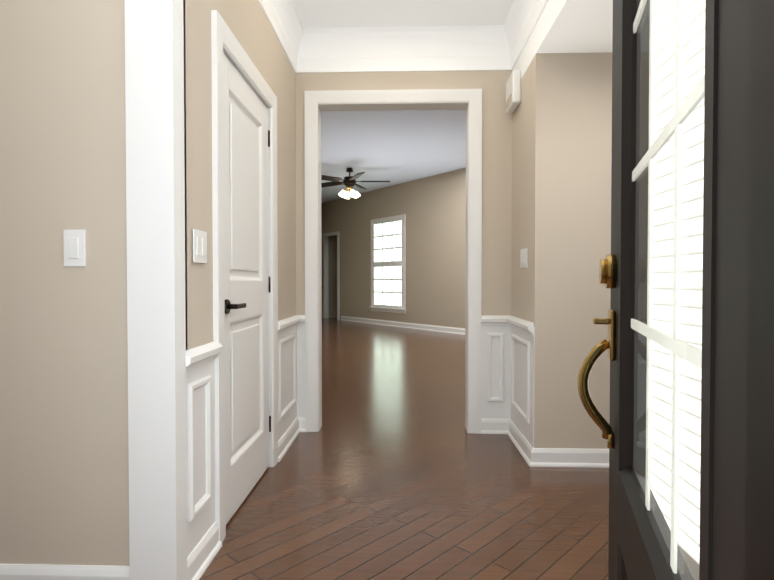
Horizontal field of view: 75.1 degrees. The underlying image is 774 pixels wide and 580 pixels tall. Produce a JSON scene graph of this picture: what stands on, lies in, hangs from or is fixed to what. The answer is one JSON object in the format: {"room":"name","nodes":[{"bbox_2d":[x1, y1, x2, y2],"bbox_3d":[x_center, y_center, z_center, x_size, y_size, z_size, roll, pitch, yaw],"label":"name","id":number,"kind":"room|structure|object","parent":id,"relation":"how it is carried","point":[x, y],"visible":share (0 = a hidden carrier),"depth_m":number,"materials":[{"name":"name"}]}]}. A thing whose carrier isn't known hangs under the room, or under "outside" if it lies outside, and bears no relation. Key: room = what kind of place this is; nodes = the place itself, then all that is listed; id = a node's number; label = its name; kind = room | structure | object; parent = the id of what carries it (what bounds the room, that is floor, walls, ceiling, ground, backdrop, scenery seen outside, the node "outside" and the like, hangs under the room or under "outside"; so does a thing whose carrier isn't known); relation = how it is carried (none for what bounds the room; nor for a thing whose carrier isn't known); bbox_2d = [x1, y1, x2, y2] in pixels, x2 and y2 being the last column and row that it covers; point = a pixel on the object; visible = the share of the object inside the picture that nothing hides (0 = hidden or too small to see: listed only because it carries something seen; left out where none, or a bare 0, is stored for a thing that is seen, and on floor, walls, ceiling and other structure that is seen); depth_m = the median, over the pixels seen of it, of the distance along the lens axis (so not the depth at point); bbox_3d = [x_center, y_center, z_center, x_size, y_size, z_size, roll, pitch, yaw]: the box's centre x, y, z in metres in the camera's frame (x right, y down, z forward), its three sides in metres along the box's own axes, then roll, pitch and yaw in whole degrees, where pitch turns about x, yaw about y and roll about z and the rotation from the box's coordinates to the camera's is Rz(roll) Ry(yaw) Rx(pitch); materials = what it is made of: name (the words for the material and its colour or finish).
{"room":"entrance hall","nodes":[
{"label":"entrance hall","id":0,"kind":"room"},
{"bbox_2d":[0,0,187,565],"bbox_3d":[-1.686,-0.367,1.720,1.975,2.790,0.120,0,1,2],"label":"wall","id":1,"kind":"structure","parent":0,"point":[64,475],"depth_m":1.65,"materials":[{"name":"paint"}]},
{"bbox_2d":[0,564,129,579],"bbox_3d":[-1.696,0.969,1.669,1.720,0.122,0.028,0,1,2],"label":"baseboard","id":2,"kind":"structure","parent":1,"relation":"attached to","point":[7,571],"depth_m":1.65,"materials":[{"name":"white wood"}]},
{"bbox_2d":[63,230,85,266],"bbox_3d":[-1.018,-0.136,1.637,0.072,0.120,0.010,0,1,2],"label":"light switch","id":3,"kind":"object","parent":1,"relation":"attached to","point":[74,243],"visible":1,"depth_m":1.64,"materials":[{"name":"white plastic"}]},
{"bbox_2d":[124,0,186,579],"bbox_3d":[-0.758,-0.365,1.650,0.155,2.790,0.080,0,1,2],"label":"door frame","id":4,"kind":"structure","parent":1,"relation":"attached to","point":[155,166],"depth_m":1.62,"materials":[{"name":"white wood"}]},
{"bbox_2d":[183,0,295,348],"bbox_3d":[-0.728,-0.383,2.644,0.120,2.790,2.030,0,1,2],"label":"wall","id":5,"kind":"structure","parent":0,"point":[249,25],"depth_m":1.98,"materials":[{"name":"paint"}]},
{"bbox_2d":[193,229,206,263],"bbox_3d":[-0.684,-0.159,1.846,0.010,0.120,0.118,0,1,2],"label":"light switch","id":6,"kind":"object","parent":5,"relation":"attached to","point":[199,246],"visible":1,"depth_m":1.83,"materials":[{"name":"white plastic"}]},
{"bbox_2d":[186,359,215,556],"bbox_3d":[-0.685,0.626,1.855,0.019,0.800,0.300,0,1,2],"label":"panel","id":7,"kind":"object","parent":5,"relation":"attached to","point":[200,379],"depth_m":1.85,"materials":[{"name":"white wood"}]},
{"bbox_2d":[186,341,222,369],"bbox_3d":[-0.673,0.238,1.847,0.032,0.066,0.300,0,1,2],"label":"trim","id":8,"kind":"structure","parent":5,"relation":"attached to","point":[199,355],"depth_m":1.82,"materials":[{"name":"white wood"}]},
{"bbox_2d":[187,521,221,579],"bbox_3d":[-0.676,0.976,1.861,0.026,0.100,0.300,0,1,2],"label":"baseboard","id":9,"kind":"structure","parent":5,"relation":"attached to","point":[203,554],"depth_m":1.85,"materials":[{"name":"white wood"}]},
{"bbox_2d":[211,10,277,542],"bbox_3d":[-0.723,-0.045,2.465,0.142,2.122,0.944,0,1,2],"label":"door frame","id":10,"kind":"structure","parent":5,"relation":"attached to","point":[225,40],"depth_m":2.06,"materials":[{"name":"white wood"}]},
{"bbox_2d":[223,52,270,523],"bbox_3d":[-0.671,-0.004,2.469,0.089,2.014,0.761,0,1,2],"label":"door","id":11,"kind":"structure","parent":5,"relation":"in","point":[247,284],"depth_m":2.43,"materials":[{"name":"white wood"}]},
{"bbox_2d":[258,0,305,72],"bbox_3d":[-0.635,-1.638,2.524,0.072,0.275,1.982,0,1,2],"label":"crown molding","id":12,"kind":"structure","parent":5,"relation":"attached to","point":[283,16],"depth_m":3.18,"materials":[{"name":"white"}]},
{"bbox_2d":[278,417,303,461],"bbox_3d":[-0.629,0.952,3.253,0.030,0.100,0.605,0,1,2],"label":"baseboard","id":13,"kind":"structure","parent":5,"relation":"attached to","point":[297,426],"depth_m":3.25,"materials":[{"name":"white wood"}]},
{"bbox_2d":[278,315,304,331],"bbox_3d":[-0.615,0.214,3.239,0.060,0.066,0.605,0,1,2],"label":"trim","id":14,"kind":"structure","parent":5,"relation":"attached to","point":[284,324],"depth_m":3.26,"materials":[{"name":"white wood"}]},
{"bbox_2d":[278,324,304,440],"bbox_3d":[-0.634,0.602,3.249,0.030,0.800,0.610,0,1,2],"label":"trim","id":15,"kind":"structure","parent":5,"relation":"attached to","point":[291,342],"depth_m":3.34,"materials":[{"name":"white wood"}]},
{"bbox_2d":[321,167,465,328],"bbox_3d":[0.627,-0.787,11.315,6.526,3.300,8.099,0,1,2],"label":"wall","id":16,"kind":"structure","parent":0,"point":[433,208],"depth_m":11.17,"materials":[{"name":"paint"}]},
{"bbox_2d":[323,231,339,319],"bbox_3d":[-1.195,-0.399,14.298,0.922,2.420,1.000,-1,1,-37],"label":"door frame","id":17,"kind":"structure","parent":16,"relation":"attached to","point":[325,281],"depth_m":14.32,"materials":[{"name":"white wood"}]},
{"bbox_2d":[369,214,405,313],"bbox_3d":[-0.003,-0.601,11.949,0.050,2.255,1.386,-1,1,-37],"label":"room window","id":18,"kind":"structure","parent":16,"relation":"in","point":[388,264],"depth_m":11.92,"materials":[{"name":"white"}]},
{"bbox_2d":[341,316,464,334],"bbox_3d":[1.011,0.813,10.651,4.727,0.122,5.842,0,1,2],"label":"baseboard","id":19,"kind":"structure","parent":16,"relation":"attached to","point":[444,329],"depth_m":11.37,"materials":[{"name":"white wood"}]},
{"bbox_2d":[321,110,465,202],"bbox_3d":[0.806,-2.461,9.749,6.040,0.100,12.340,0,1,2],"label":"ceiling","id":20,"kind":"structure","parent":0,"point":[397,147],"depth_m":8.37,"materials":[{"name":"grey paint"}]},
{"bbox_2d":[321,168,389,198],"bbox_3d":[-0.692,-2.119,9.982,1.514,0.592,1.566,0,1,2],"label":"ceiling fan","id":21,"kind":"object","parent":20,"relation":"hanging from","point":[349,182],"visible":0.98,"depth_m":9.90,"materials":[{"name":"brown wood"}]},
{"bbox_2d":[293,0,513,27],"bbox_3d":[-0.928,-1.814,1.835,3.480,0.100,3.610,0,1,2],"label":"ceiling","id":22,"kind":"structure","parent":0,"point":[344,13],"depth_m":3.24,"materials":[{"name":"paint"}]},
{"bbox_2d":[199,317,608,579],"bbox_3d":[0.639,0.955,7.732,7.400,0.060,17.500,0,1,2],"label":"floor","id":23,"kind":"structure","parent":0,"point":[392,469],"depth_m":2.50,"materials":[{"name":"brown wood"}]},
{"bbox_2d":[524,444,608,467],"bbox_3d":[1.113,0.959,2.871,0.601,0.100,0.026,0,1,2],"label":"baseboard","id":24,"kind":"structure","parent":23,"relation":"on","point":[534,457],"depth_m":2.87,"materials":[{"name":"white wood"}]},
{"bbox_2d":[296,70,511,314],"bbox_3d":[-0.483,-0.654,3.587,3.860,3.300,0.120,0,1,2],"label":"wall","id":25,"kind":"structure","parent":0,"point":[496,203],"depth_m":3.49,"materials":[{"name":"paint"}]},
{"bbox_2d":[304,89,481,433],"bbox_3d":[0.043,-0.195,3.579,1.228,2.382,0.164,0,1,2],"label":"door frame","id":26,"kind":"structure","parent":25,"relation":"attached to","point":[469,101],"depth_m":3.50,"materials":[{"name":"white wood"}]},
{"bbox_2d":[306,25,501,72],"bbox_3d":[0.114,-1.654,3.455,1.320,0.275,0.072,0,1,2],"label":"crown molding","id":27,"kind":"structure","parent":25,"relation":"attached to","point":[410,48],"depth_m":3.46,"materials":[{"name":"white"}]},
{"bbox_2d":[502,0,547,69],"bbox_3d":[0.775,-1.626,1.794,0.072,0.275,3.350,0,1,2],"label":"crown molding","id":28,"kind":"structure","parent":25,"relation":"attached to","point":[523,15],"depth_m":3.16,"materials":[{"name":"white"}]},
{"bbox_2d":[511,52,611,448],"bbox_3d":[1.145,-0.172,3.174,0.580,2.350,0.620,0,1,2],"label":"wall block","id":29,"kind":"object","parent":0,"point":[561,170],"visible":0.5,"depth_m":2.87,"materials":[{"name":"paint"}]},
{"bbox_2d":[506,70,520,113],"bbox_3d":[0.831,-1.304,3.319,0.058,0.210,0.230,0,1,2],"label":"door chime","id":30,"kind":"object","parent":29,"relation":"attached to","point":[513,92],"visible":1,"depth_m":3.21,"materials":[{"name":"white plastic"}]},
{"bbox_2d":[504,419,529,457],"bbox_3d":[0.837,0.953,3.202,0.026,0.100,0.613,0,1,2],"label":"baseboard","id":31,"kind":"structure","parent":29,"relation":"attached to","point":[510,428],"depth_m":3.28,"materials":[{"name":"white wood"}]},
{"bbox_2d":[502,325,534,447],"bbox_3d":[0.837,0.603,3.197,0.035,0.800,0.620,0,1,2],"label":"trim","id":32,"kind":"structure","parent":29,"relation":"attached to","point":[507,371],"depth_m":3.23,"materials":[{"name":"white wood"}]},
{"bbox_2d":[504,315,533,333],"bbox_3d":[0.833,0.215,3.189,0.032,0.066,0.613,0,1,2],"label":"trim","id":33,"kind":"structure","parent":29,"relation":"attached to","point":[527,326],"depth_m":3.13,"materials":[{"name":"white wood"}]},
{"bbox_2d":[520,248,527,267],"bbox_3d":[0.848,-0.196,3.123,0.010,0.120,0.164,0,1,2],"label":"light switch","id":34,"kind":"object","parent":29,"relation":"attached to","point":[523,258],"visible":1,"depth_m":3.10,"materials":[{"name":"white plastic"}]},
{"bbox_2d":[512,0,612,77],"bbox_3d":[1.679,-1.614,2.986,1.660,0.540,6.070,0,1,2],"label":"ceiling","id":35,"kind":"structure","parent":0,"point":[573,26],"depth_m":2.62,"materials":[{"name":"paint"}]},
{"bbox_3d":[-0.154,-0.339,0.100,5.140,2.790,0.140,0,1,2],"label":"wall","id":36,"kind":"structure","parent":0,"visible":0},
{"bbox_2d":[578,0,773,579],"bbox_3d":[0.307,0.018,0.552,0.248,2.038,0.738,0,1,2],"label":"front door","id":37,"kind":"structure","parent":36,"relation":"in","point":[732,359],"depth_m":0.34,"materials":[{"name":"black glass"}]},
{"bbox_3d":[0.841,-0.132,0.877,0.120,2.350,1.470,0,1,2],"label":"wall","id":38,"kind":"structure","parent":0,"visible":0},
{"bbox_2d":[646,0,705,579],"bbox_3d":[0.771,-0.258,0.953,0.024,2.000,1.200,0,1,2],"label":"door glass","id":39,"kind":"object","parent":38,"relation":"attached to","point":[689,324],"depth_m":1.32,"materials":[{"name":"white"}]}
]}

